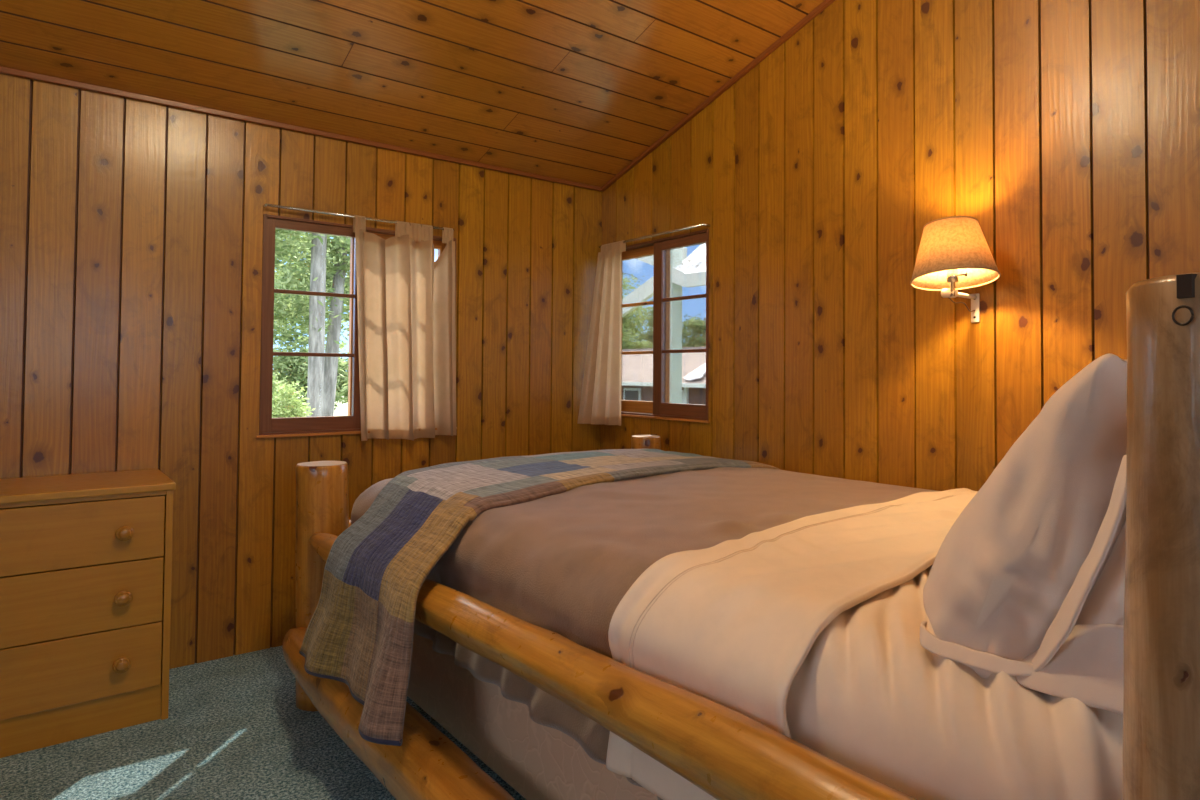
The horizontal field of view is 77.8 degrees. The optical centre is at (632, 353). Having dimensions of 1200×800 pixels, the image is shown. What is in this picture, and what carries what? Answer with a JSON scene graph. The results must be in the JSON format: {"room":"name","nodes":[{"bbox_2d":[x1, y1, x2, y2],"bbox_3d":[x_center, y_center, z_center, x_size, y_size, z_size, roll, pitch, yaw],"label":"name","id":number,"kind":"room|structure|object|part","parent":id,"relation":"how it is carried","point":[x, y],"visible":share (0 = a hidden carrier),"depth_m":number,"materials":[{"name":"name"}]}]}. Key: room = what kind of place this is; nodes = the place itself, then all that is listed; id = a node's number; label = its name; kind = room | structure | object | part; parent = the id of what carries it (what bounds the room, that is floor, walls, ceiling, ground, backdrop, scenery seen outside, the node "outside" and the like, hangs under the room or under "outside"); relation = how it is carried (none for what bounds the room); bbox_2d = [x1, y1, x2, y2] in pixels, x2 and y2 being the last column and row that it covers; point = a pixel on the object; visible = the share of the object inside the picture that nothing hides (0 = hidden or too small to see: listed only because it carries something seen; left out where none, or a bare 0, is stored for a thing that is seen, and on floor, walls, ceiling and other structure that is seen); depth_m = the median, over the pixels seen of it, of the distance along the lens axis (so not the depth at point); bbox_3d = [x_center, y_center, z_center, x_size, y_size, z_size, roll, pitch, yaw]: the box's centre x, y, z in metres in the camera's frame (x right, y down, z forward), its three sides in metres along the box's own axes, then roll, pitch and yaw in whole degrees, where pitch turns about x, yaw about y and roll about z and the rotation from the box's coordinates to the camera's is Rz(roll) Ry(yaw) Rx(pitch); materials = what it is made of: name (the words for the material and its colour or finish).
{"room":"cabin bedroom","nodes":[
{"label":"cabin bedroom","id":0,"kind":"room"},
{"bbox_2d":[0,646,525,799],"bbox_3d":[-0.309,1.207,0.726,4.685,0.080,5.355,2,-2,-39],"label":"floor","id":1,"kind":"structure","parent":0,"point":[234,728],"depth_m":2.21,"materials":[{"name":"blue carpet"}]},
{"bbox_2d":[0,469,175,757],"bbox_3d":[-2.017,0.809,2.325,0.937,0.775,0.473,2,-2,-39],"label":"dresser","id":2,"kind":"object","parent":1,"relation":"on","point":[86,559],"visible":1,"depth_m":2.32,"materials":[{"name":"brown wood"}]},
{"bbox_3d":[-2.020,0.979,2.322,0.880,0.205,0.409,2,-2,-39],"label":"drawer","id":3,"kind":"part","parent":2,"relation":"part of","materials":[{"name":"brown wood"}]},
{"bbox_3d":[-2.019,0.769,2.327,0.880,0.207,0.409,2,-2,-39],"label":"drawer","id":4,"kind":"part","parent":2,"relation":"part of","materials":[{"name":"brown wood"}]},
{"bbox_3d":[-2.017,0.563,2.332,0.880,0.198,0.409,2,-2,-39],"label":"drawer","id":5,"kind":"part","parent":2,"relation":"part of","materials":[{"name":"brown wood"}]},
{"bbox_3d":[-1.893,0.449,2.184,0.885,0.014,0.019,2,-2,-39],"label":"rail","id":6,"kind":"part","parent":2,"relation":"part of","materials":[{"name":"brown wood"}]},
{"bbox_3d":[-1.624,0.988,2.357,0.048,0.048,0.034,2,-2,-39],"label":"knob","id":7,"kind":"part","parent":2,"relation":"part of","materials":[{"name":"brown wood"}]},
{"bbox_3d":[-1.623,0.778,2.362,0.048,0.048,0.034,2,-2,-39],"label":"knob","id":8,"kind":"part","parent":2,"relation":"part of","materials":[{"name":"brown wood"}]},
{"bbox_3d":[-1.621,0.572,2.368,0.048,0.048,0.034,2,-2,-39],"label":"knob","id":9,"kind":"part","parent":2,"relation":"part of","materials":[{"name":"brown wood"}]},
{"bbox_3d":[-1.676,0.831,2.622,0.020,0.751,0.440,2,-2,-39],"label":"panel","id":10,"kind":"part","parent":2,"relation":"part of","materials":[{"name":"brown wood"}]},
{"bbox_2d":[282,272,1199,799],"bbox_3d":[0.328,0.581,2.090,1.864,1.252,2.765,2,-2,-39],"label":"bed","id":11,"kind":"object","parent":1,"relation":"on","point":[726,753],"visible":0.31,"depth_m":0.95,"materials":[{"name":"brown wood"}]},
{"bbox_3d":[-1.084,0.798,2.599,0.190,0.827,0.179,2,-2,-39],"label":"post","id":12,"kind":"part","parent":11,"relation":"part of","materials":[{"name":"brown wood"}]},
{"bbox_3d":[-0.320,0.978,1.539,0.176,0.153,2.726,2,-2,-39],"label":"rail","id":13,"kind":"part","parent":11,"relation":"part of","materials":[{"name":"brown wood"}]},
{"bbox_2d":[407,633,657,799],"bbox_3d":[0.325,0.909,2.111,1.400,0.275,2.300,2,-2,-39],"label":"box spring","id":14,"kind":"object","parent":11,"relation":"on","point":[540,762],"visible":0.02,"depth_m":1.77,"materials":[{"name":"beige fabric"}]},
{"bbox_3d":[0.325,0.614,2.121,1.410,0.305,2.315,2,-2,-39],"label":"mattress","id":15,"kind":"object","parent":14,"relation":"on","visible":0},
{"bbox_2d":[351,467,938,799],"bbox_3d":[0.129,0.646,2.352,1.529,0.491,1.799,2,-2,-39],"label":"fleece blanket","id":16,"kind":"object","parent":15,"relation":"on","point":[563,564],"visible":0.45,"depth_m":1.77,"materials":[{"name":"brown fabric"}]},
{"bbox_2d":[299,448,780,745],"bbox_3d":[-0.218,0.661,2.601,0.882,0.533,1.915,-1,-2,42],"label":"patchwork quilt","id":17,"kind":"object","parent":16,"relation":"on","point":[359,633],"visible":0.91,"depth_m":2.04,"materials":[{"name":"fabric"}]},
{"bbox_2d":[606,488,977,799],"bbox_3d":[0.659,0.574,1.698,1.546,0.386,0.468,2,-2,-39],"label":"sheet","id":18,"kind":"object","parent":16,"relation":"on","point":[732,624],"visible":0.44,"depth_m":1.28,"materials":[{"name":"beige fabric"}]},
{"bbox_2d":[786,565,1122,799],"bbox_3d":[0.853,0.620,1.471,1.480,0.444,0.729,2,-2,-39],"label":"fitted sheet","id":19,"kind":"object","parent":15,"relation":"on","point":[867,696],"visible":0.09,"depth_m":0.93,"materials":[{"name":"beige fabric"}]},
{"bbox_2d":[920,354,1126,678],"bbox_3d":[0.713,0.219,1.169,0.735,0.420,0.300,2,-2,-44],"label":"pillow","id":20,"kind":"object","parent":19,"relation":"on","point":[1014,574],"visible":0.68,"depth_m":0.92,"materials":[{"name":"beige fabric"}]},
{"bbox_2d":[1015,521,1125,714],"bbox_3d":[0.798,0.248,1.062,0.698,0.327,0.222,2,-2,-39],"label":"pillow","id":21,"kind":"object","parent":19,"relation":"on","point":[1088,667],"visible":0.41,"depth_m":0.86,"materials":[{"name":"beige fabric"}]},
{"bbox_3d":[-0.282,0.590,1.571,0.125,0.131,2.496,2,-2,-39],"label":"rail","id":22,"kind":"part","parent":11,"relation":"part of","materials":[{"name":"brown wood"}]},
{"bbox_3d":[0.059,0.815,3.507,0.150,0.850,0.148,2,-2,-39],"label":"post","id":23,"kind":"part","parent":11,"relation":"part of","materials":[{"name":"brown wood"}]},
{"bbox_3d":[0.521,0.553,0.612,0.196,1.232,0.196,2,-2,-39],"label":"post","id":24,"kind":"part","parent":11,"relation":"part of","materials":[{"name":"brown wood"}]},
{"bbox_2d":[0,74,601,668],"bbox_3d":[-1.959,0.116,2.800,4.485,2.185,0.110,2,-2,-39],"label":"wall","id":25,"kind":"structure","parent":0,"point":[131,231],"depth_m":2.96,"materials":[{"name":"brown wood"}]},
{"bbox_2d":[0,66,602,191],"bbox_3d":[-1.910,-0.972,2.776,4.485,0.021,0.022,2,-2,-39],"label":"trim","id":26,"kind":"structure","parent":25,"relation":"attached to","point":[3,70],"depth_m":3.08,"materials":[{"name":"brown wood"}]},
{"bbox_2d":[256,214,455,438],"bbox_3d":[-1.236,-0.108,3.385,0.889,0.932,0.129,2,-2,-39],"label":"window","id":27,"kind":"structure","parent":25,"relation":"in","point":[269,427],"depth_m":3.19,"materials":[{"name":"brown wood"}]},
{"bbox_3d":[-1.381,-0.117,3.229,0.417,0.900,0.030,2,-2,-39],"label":"sash","id":28,"kind":"part","parent":27,"relation":"part of","materials":[{"name":"brown wood"}]},
{"bbox_3d":[-1.201,0.351,3.327,0.889,0.012,0.010,2,-2,-39],"label":"sill","id":29,"kind":"part","parent":27,"relation":"part of","materials":[{"name":"brown wood"}]},
{"bbox_3d":[-1.103,-0.108,3.517,0.468,0.900,0.030,2,-2,-39],"label":"sash","id":30,"kind":"part","parent":27,"relation":"part of","materials":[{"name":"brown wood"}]},
{"bbox_2d":[263,203,453,230],"bbox_3d":[-1.200,-0.605,3.332,0.839,0.012,0.042,2,-2,-39],"label":"curtain rod","id":31,"kind":"object","parent":25,"relation":"attached to","point":[265,204],"visible":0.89,"depth_m":3.21,"materials":[{"name":"silver metal"}]},
{"bbox_2d":[353,215,456,440],"bbox_3d":[-1.030,-0.108,3.406,0.498,1.004,0.101,2,-2,-39],"label":"curtain","id":32,"kind":"object","parent":31,"relation":"hanging from","point":[406,298],"visible":1,"depth_m":3.41,"materials":[{"name":"beige fabric"}]},
{"bbox_2d":[0,0,823,186],"bbox_3d":[-0.289,-1.886,0.805,4.685,1.779,5.346,2,-2,-39],"label":"ceiling","id":33,"kind":"structure","parent":0,"point":[570,90],"depth_m":2.94,"materials":[{"name":"brown wood"}]},
{"bbox_2d":[600,0,1199,490],"bbox_3d":[1.489,-0.681,2.221,0.110,3.793,5.155,2,-2,-39],"label":"wall","id":34,"kind":"structure","parent":0,"point":[1069,130],"depth_m":2.69,"materials":[{"name":"brown wood"}]},
{"bbox_2d":[599,223,709,247],"bbox_3d":[0.086,-0.602,3.829,0.042,0.012,0.840,2,-2,-39],"label":"curtain rod","id":35,"kind":"object","parent":34,"relation":"attached to","point":[703,224],"visible":0.82,"depth_m":3.70,"materials":[{"name":"silver metal"}]},
{"bbox_2d":[577,240,625,425],"bbox_3d":[-0.157,-0.114,3.991,0.151,0.985,0.265,2,-2,-39],"label":"curtain","id":36,"kind":"object","parent":35,"relation":"hanging from","point":[600,403],"visible":1,"depth_m":4.00,"materials":[{"name":"beige fabric"}]},
{"bbox_2d":[621,229,708,422],"bbox_3d":[0.136,-0.127,3.865,0.129,0.922,0.854,2,-2,-39],"label":"window","id":37,"kind":"structure","parent":34,"relation":"in","point":[665,332],"depth_m":3.77,"materials":[{"name":"brown wood"}]},
{"bbox_3d":[0.024,-0.137,4.034,0.003,0.264,0.313,2,-2,-39],"label":"pane","id":38,"kind":"part","parent":37,"relation":"part of","materials":[{"name":"clear glass"}]},
{"bbox_3d":[0.023,0.125,4.028,0.003,0.260,0.313,2,-2,-39],"label":"pane","id":39,"kind":"part","parent":37,"relation":"part of","materials":[{"name":"clear glass"}]},
{"bbox_3d":[0.039,-0.128,4.017,0.030,0.890,0.448,2,-2,-39],"label":"sash","id":40,"kind":"part","parent":37,"relation":"part of","materials":[{"name":"brown wood"}]},
{"bbox_3d":[0.026,-0.397,4.041,0.003,0.256,0.313,2,-2,-39],"label":"pane","id":41,"kind":"part","parent":37,"relation":"part of","materials":[{"name":"clear glass"}]},
{"bbox_3d":[0.087,0.327,3.817,0.010,0.012,0.854,2,-2,-39],"label":"sill","id":42,"kind":"part","parent":37,"relation":"part of","materials":[{"name":"brown wood"}]},
{"bbox_3d":[0.242,-0.135,3.688,0.030,0.890,0.404,2,-2,-39],"label":"sash","id":43,"kind":"part","parent":37,"relation":"part of","materials":[{"name":"brown wood"}]},
{"bbox_3d":[0.257,-0.145,3.669,0.003,0.264,0.324,2,-2,-39],"label":"pane","id":44,"kind":"part","parent":37,"relation":"part of","materials":[{"name":"clear glass"}]},
{"bbox_3d":[0.256,0.117,3.663,0.003,0.260,0.324,2,-2,-39],"label":"pane","id":45,"kind":"part","parent":37,"relation":"part of","materials":[{"name":"clear glass"}]},
{"bbox_3d":[0.259,-0.405,3.676,0.003,0.256,0.324,2,-2,-39],"label":"pane","id":46,"kind":"part","parent":37,"relation":"part of","materials":[{"name":"clear glass"}]},
{"bbox_2d":[601,0,834,190],"bbox_3d":[1.451,-1.767,2.199,0.022,1.622,5.135,2,-2,-39],"label":"trim","id":47,"kind":"structure","parent":34,"relation":"attached to","point":[825,3],"depth_m":3.43,"materials":[{"name":"brown wood"}]},
{"bbox_2d":[910,216,1000,321],"bbox_3d":[1.046,-0.270,2.369,0.313,0.318,0.262,1,-2,-15],"label":"wall lamp","id":48,"kind":"object","parent":34,"relation":"attached to","point":[954,254],"visible":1,"depth_m":2.32,"materials":[{"name":"beige fabric"}]},
{"bbox_2d":[947,269,957,296],"bbox_3d":[1.023,-0.238,2.376,0.034,0.110,0.034,2,-2,-39],"label":"socket","id":49,"kind":"object","parent":48,"relation":"attached to","point":[952,275],"depth_m":2.37,"materials":[{"name":"silver metal"}]},
{"bbox_3d":[1.024,-0.322,2.365,0.260,0.211,0.260,2,-2,-39],"label":"lamp shade","id":50,"kind":"part","parent":48,"relation":"part of","materials":[{"name":"fabric"}]},
{"bbox_3d":[1.085,-0.163,2.453,0.189,0.040,0.009,2,-2,-42],"label":"cord","id":51,"kind":"part","parent":48,"relation":"part of","materials":[{"name":"brown plastic"}]},
{"bbox_3d":[1.091,-0.194,2.457,0.180,0.015,0.015,2,-2,-41],"label":"arm","id":52,"kind":"part","parent":48,"relation":"part of","materials":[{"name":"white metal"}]},
{"bbox_3d":[1.160,-0.155,2.516,0.006,0.097,0.028,2,-2,-39],"label":"wall plate","id":53,"kind":"part","parent":48,"relation":"part of","materials":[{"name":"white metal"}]},
{"label":"outside","id":54,"kind":"structure","parent":0,"visible":0},
{"bbox_2d":[284,392,347,415],"bbox_3d":[-4.096,2.557,28.812,90.000,0.200,90.000,2,-2,-39],"label":"ground","id":55,"kind":"structure","parent":54,"point":[341,410],"depth_m":33.59,"materials":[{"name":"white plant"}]},
{"bbox_2d":[272,372,315,417],"bbox_3d":[-3.823,1.058,7.956,0.914,1.740,0.646,-1,-2,38],"label":"shrub","id":56,"kind":"object","parent":55,"relation":"on","point":[285,405],"visible":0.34,"depth_m":7.84,"materials":[{"name":"green plant"}]},
{"bbox_2d":[273,231,349,409],"bbox_3d":[-7.417,-2.889,16.111,5.057,10.000,3.803,2,-2,-39],"label":"conifer tree","id":57,"kind":"object","parent":55,"relation":"on","point":[295,368],"visible":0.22,"depth_m":15.90,"materials":[{"name":"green plant"}]},
{"bbox_2d":[273,237,349,415],"bbox_3d":[-3.812,-2.011,10.289,2.081,8.011,3.287,2,-2,-39],"label":"conifer tree","id":58,"kind":"object","parent":55,"relation":"on","point":[338,285],"visible":0.23,"depth_m":10.07,"materials":[{"name":"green plant"}]},
{"bbox_2d":[273,229,350,416],"bbox_3d":[-4.239,-2.523,10.016,4.883,9.001,3.624,2,-2,-39],"label":"conifer tree","id":59,"kind":"object","parent":55,"relation":"on","point":[319,244],"visible":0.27,"depth_m":9.54,"materials":[{"name":"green plant"}]}
]}

